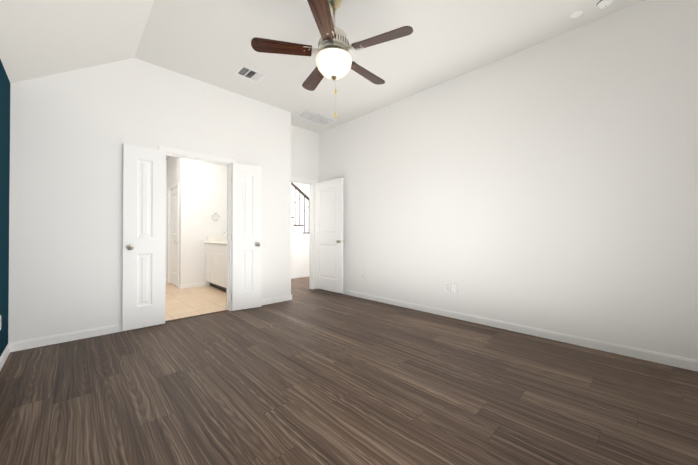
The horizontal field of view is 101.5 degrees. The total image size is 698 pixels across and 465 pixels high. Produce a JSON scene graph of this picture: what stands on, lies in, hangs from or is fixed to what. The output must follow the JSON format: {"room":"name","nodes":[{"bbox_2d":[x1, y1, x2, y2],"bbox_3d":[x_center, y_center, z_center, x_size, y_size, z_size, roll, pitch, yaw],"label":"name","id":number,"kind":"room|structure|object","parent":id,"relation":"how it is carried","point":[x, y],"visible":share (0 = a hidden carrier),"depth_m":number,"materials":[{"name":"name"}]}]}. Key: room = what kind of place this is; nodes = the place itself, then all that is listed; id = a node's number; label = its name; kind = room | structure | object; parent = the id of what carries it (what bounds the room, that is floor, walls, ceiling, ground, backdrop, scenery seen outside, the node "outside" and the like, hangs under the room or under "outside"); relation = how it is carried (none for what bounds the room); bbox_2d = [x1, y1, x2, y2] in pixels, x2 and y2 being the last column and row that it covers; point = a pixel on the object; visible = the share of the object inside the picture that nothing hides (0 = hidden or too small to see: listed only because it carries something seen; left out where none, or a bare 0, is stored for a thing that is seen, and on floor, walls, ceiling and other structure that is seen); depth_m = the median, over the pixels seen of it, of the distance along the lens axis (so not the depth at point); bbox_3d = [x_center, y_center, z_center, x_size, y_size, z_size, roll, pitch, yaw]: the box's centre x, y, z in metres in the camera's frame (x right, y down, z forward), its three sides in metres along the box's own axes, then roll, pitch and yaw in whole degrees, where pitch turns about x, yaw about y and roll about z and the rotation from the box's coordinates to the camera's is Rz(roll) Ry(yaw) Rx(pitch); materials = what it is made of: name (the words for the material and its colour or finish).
{"room":"empty bedroom","nodes":[
{"label":"empty bedroom","id":0,"kind":"room"},
{"bbox_2d":[0,59,9,355],"bbox_3d":[-1.514,-0.609,0.893,0.120,3.343,4.792,0,-1,-44],"label":"wall","id":1,"kind":"structure","parent":0,"point":[4,174],"depth_m":2.38,"materials":[{"name":"blue paint"}]},
{"bbox_2d":[0,343,11,370],"bbox_3d":[-1.466,1.022,0.928,0.013,0.082,4.552,0,-1,-44],"label":"baseboard","id":2,"kind":"structure","parent":1,"relation":"attached to","point":[8,349],"depth_m":2.38,"materials":[{"name":"white paint"}]},
{"bbox_2d":[0,0,153,82],"bbox_3d":[-1.192,-1.685,1.213,1.016,0.826,4.792,0,-1,-44],"label":"ceiling","id":3,"kind":"structure","parent":0,"point":[40,38],"depth_m":2.34,"materials":[{"name":"white paint"}]},
{"bbox_2d":[8,58,290,343],"bbox_3d":[-2.040,-0.589,3.639,2.953,3.343,0.120,0,-1,-44],"label":"wall","id":4,"kind":"structure","parent":0,"point":[72,132],"depth_m":2.98,"materials":[{"name":"white paint"}]},
{"bbox_2d":[12,324,148,351],"bbox_3d":[-2.635,1.036,2.955,1.102,0.082,0.013,0,-1,-44],"label":"baseboard","id":5,"kind":"structure","parent":4,"relation":"attached to","point":[49,340],"depth_m":2.80,"materials":[{"name":"white paint"}]},
{"bbox_2d":[122,144,165,330],"bbox_3d":[-2.292,0.052,3.209,0.400,2.030,0.108,0,-1,-44],"label":"door","id":6,"kind":"structure","parent":4,"relation":"in","point":[143,245],"depth_m":3.21,"materials":[{"name":"white paint"}]},
{"bbox_2d":[159,145,235,310],"bbox_3d":[-1.959,0.029,3.713,0.915,2.107,0.152,0,-1,-44],"label":"door frame","id":7,"kind":"structure","parent":4,"relation":"attached to","point":[190,155],"depth_m":3.93,"materials":[{"name":"white paint"}]},
{"bbox_2d":[231,163,261,310],"bbox_3d":[-1.424,0.058,4.013,0.404,2.030,0.167,0,-1,-44],"label":"door","id":8,"kind":"structure","parent":4,"relation":"in","point":[246,234],"depth_m":4.01,"materials":[{"name":"white paint"}]},
{"bbox_2d":[261,295,291,304],"bbox_3d":[-1.255,1.046,4.297,0.919,0.082,0.013,0,-1,-44],"label":"baseboard","id":9,"kind":"structure","parent":4,"relation":"attached to","point":[282,298],"depth_m":4.42,"materials":[{"name":"white paint"}]},
{"bbox_2d":[166,159,166,277],"bbox_3d":[-4.641,-0.421,5.918,1.450,3.040,0.120,0,-1,-44],"label":"wall","id":10,"kind":"structure","parent":0,"point":[166,218],"depth_m":6.38,"materials":[{"name":"white paint"}]},
{"bbox_2d":[167,156,179,278],"bbox_3d":[-3.532,-0.419,6.277,0.640,3.040,1.150,0,-1,-44],"label":"wall","id":11,"kind":"structure","parent":0,"point":[172,170],"depth_m":6.11,"materials":[{"name":"white paint"}]},
{"bbox_2d":[168,182,178,287],"bbox_3d":[-3.630,0.051,5.991,0.138,2.097,0.834,0,-1,-44],"label":"door frame","id":12,"kind":"structure","parent":11,"relation":"attached to","point":[173,186],"depth_m":5.85,"materials":[{"name":"white paint"}]},
{"bbox_2d":[170,188,176,285],"bbox_3d":[-3.672,0.087,5.950,0.106,2.000,0.680,0,-1,-44],"label":"bathroom door","id":13,"kind":"structure","parent":11,"relation":"in","point":[173,236],"depth_m":6.01,"materials":[{"name":"white paint"}]},
{"bbox_2d":[165,310,228,321],"bbox_3d":[-1.954,1.079,3.700,0.761,0.008,0.045,0,-1,-44],"label":"trim","id":14,"kind":"structure","parent":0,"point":[195,316],"depth_m":3.66,"materials":[{"name":"brown wood"}]},
{"bbox_2d":[179,158,226,284],"bbox_3d":[-2.994,-0.421,5.915,0.907,3.040,0.120,0,-1,-44],"label":"wall","id":15,"kind":"structure","parent":0,"point":[202,192],"depth_m":5.77,"materials":[{"name":"white paint"}]},
{"bbox_2d":[179,282,209,288],"bbox_3d":[-2.952,1.057,5.852,0.920,0.082,0.013,0,-1,-44],"label":"baseboard","id":16,"kind":"structure","parent":15,"relation":"attached to","point":[191,285],"depth_m":5.70,"materials":[{"name":"white paint"}]},
{"bbox_2d":[208,236,226,239],"bbox_3d":[-2.771,0.134,6.020,0.428,0.099,0.022,0,-1,-44],"label":"backsplash","id":17,"kind":"structure","parent":15,"relation":"attached to","point":[217,237],"depth_m":6.02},
{"bbox_2d":[291,182,308,231],"bbox_3d":[-1.567,-0.556,8.279,4.193,3.343,0.120,0,-1,-44],"label":"wall","id":18,"kind":"structure","parent":0,"point":[304,188],"depth_m":8.34,"materials":[{"name":"white paint"}]},
{"bbox_2d":[291,125,318,182],"bbox_3d":[-0.963,-0.577,5.313,0.926,3.343,0.120,0,-1,-44],"label":"wall","id":19,"kind":"structure","parent":0,"point":[305,153],"depth_m":5.36,"materials":[{"name":"white paint"}]},
{"bbox_2d":[291,176,316,288],"bbox_3d":[-0.993,0.041,5.279,0.879,2.107,0.152,0,-1,-44],"label":"door frame","id":20,"kind":"structure","parent":19,"relation":"attached to","point":[310,183],"depth_m":5.50,"materials":[{"name":"white paint"}]},
{"bbox_2d":[314,178,343,292],"bbox_3d":[-0.378,0.056,5.238,0.177,2.008,0.770,0,-1,-44],"label":"entry door","id":21,"kind":"structure","parent":19,"relation":"in","point":[329,241],"depth_m":5.19,"materials":[{"name":"white paint"}]},
{"bbox_2d":[0,276,697,464],"bbox_3d":[-0.153,1.139,4.607,7.266,0.100,8.240,0,-1,-44],"label":"floor","id":22,"kind":"structure","parent":0,"point":[313,377],"depth_m":1.88,"materials":[{"name":"brown wood"}]},
{"bbox_2d":[205,244,226,291],"bbox_3d":[-2.036,0.656,5.232,0.467,0.875,2.148,0,-1,-44],"label":"bathroom vanity","id":23,"kind":"object","parent":22,"relation":"on","point":[216,262],"depth_m":5.40,"materials":[{"name":"white paint"}]},
{"bbox_2d":[204,240,226,243],"bbox_3d":[-2.042,0.198,5.233,0.478,0.040,2.166,0,-1,-44],"label":"countertop","id":24,"kind":"structure","parent":23,"relation":"on","point":[208,241],"depth_m":5.78,"materials":[{"name":"white stone"}]},
{"bbox_2d":[291,182,308,278],"bbox_3d":[-1.367,-0.396,7.612,3.226,3.044,1.094,0,-1,-44],"label":"stairs","id":25,"kind":"structure","parent":22,"relation":"on","point":[299,251],"depth_m":7.02,"materials":[{"name":"white paint"}]},
{"bbox_2d":[134,0,643,132],"bbox_3d":[0.128,-2.027,2.812,3.103,0.120,5.242,0,-1,-44],"label":"ceiling","id":26,"kind":"structure","parent":0,"point":[207,41],"depth_m":2.92,"materials":[{"name":"white paint"}]},
{"bbox_2d":[234,65,266,82],"bbox_3d":[-1.220,-1.956,3.529,0.310,0.011,0.240,0,-1,-44],"label":"ceiling vent","id":27,"kind":"object","parent":26,"relation":"in","point":[249,73],"visible":1,"depth_m":3.52,"materials":[{"name":"white metal"}]},
{"bbox_2d":[295,109,337,125],"bbox_3d":[-0.556,-1.946,4.862,0.650,0.012,0.365,0,-1,-44],"label":"ceiling vent","id":28,"kind":"object","parent":26,"relation":"in","point":[314,117],"visible":1,"depth_m":4.82,"materials":[{"name":"white metal"}]},
{"bbox_2d":[251,0,412,116],"bbox_3d":[-0.096,-1.471,2.430,1.231,0.998,1.273,0,-1,-44],"label":"fan","id":29,"kind":"object","parent":26,"relation":"hanging from","point":[334,61],"visible":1,"depth_m":2.29,"materials":[{"name":"brown wood"}]},
{"bbox_2d":[570,10,583,17],"bbox_3d":[2.049,-1.962,2.563,0.094,0.012,0.094,0,-1,-44],"label":"detector","id":30,"kind":"object","parent":26,"relation":"attached to","point":[577,13],"visible":1,"depth_m":2.56,"materials":[{"name":"white plastic"}]},
{"bbox_2d":[595,0,614,8],"bbox_3d":[2.182,-1.950,2.421,0.136,0.038,0.136,0,-1,-44],"label":"smoke detector","id":31,"kind":"object","parent":26,"relation":"attached to","point":[601,4],"visible":1,"depth_m":2.42,"materials":[{"name":"white plastic"}]},
{"bbox_2d":[319,0,697,360],"bbox_3d":[1.197,-0.588,3.841,0.120,3.343,5.242,0,-1,-44],"label":"wall","id":32,"kind":"structure","parent":0,"point":[551,184],"depth_m":2.88,"materials":[{"name":"white paint"}]},
{"bbox_2d":[445,282,449,291],"bbox_3d":[1.268,0.702,3.666,0.010,0.117,0.073,0,-1,-44],"label":"electrical outlet","id":33,"kind":"object","parent":32,"relation":"attached to","point":[447,286],"visible":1,"depth_m":3.66,"materials":[{"name":"grey plastic"}]},
{"bbox_2d":[452,283,456,292],"bbox_3d":[1.330,0.702,3.601,0.012,0.117,0.073,0,-1,-44],"label":"electrical outlet","id":34,"kind":"object","parent":32,"relation":"attached to","point":[454,287],"visible":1,"depth_m":3.60,"materials":[{"name":"grey plastic"}]},
{"bbox_2d":[317,288,697,371],"bbox_3d":[1.140,1.042,3.774,0.039,0.082,5.002,0,-1,-44],"label":"baseboard","id":35,"kind":"structure","parent":32,"relation":"attached to","point":[674,361],"depth_m":2.85,"materials":[{"name":"white paint"}]}
]}

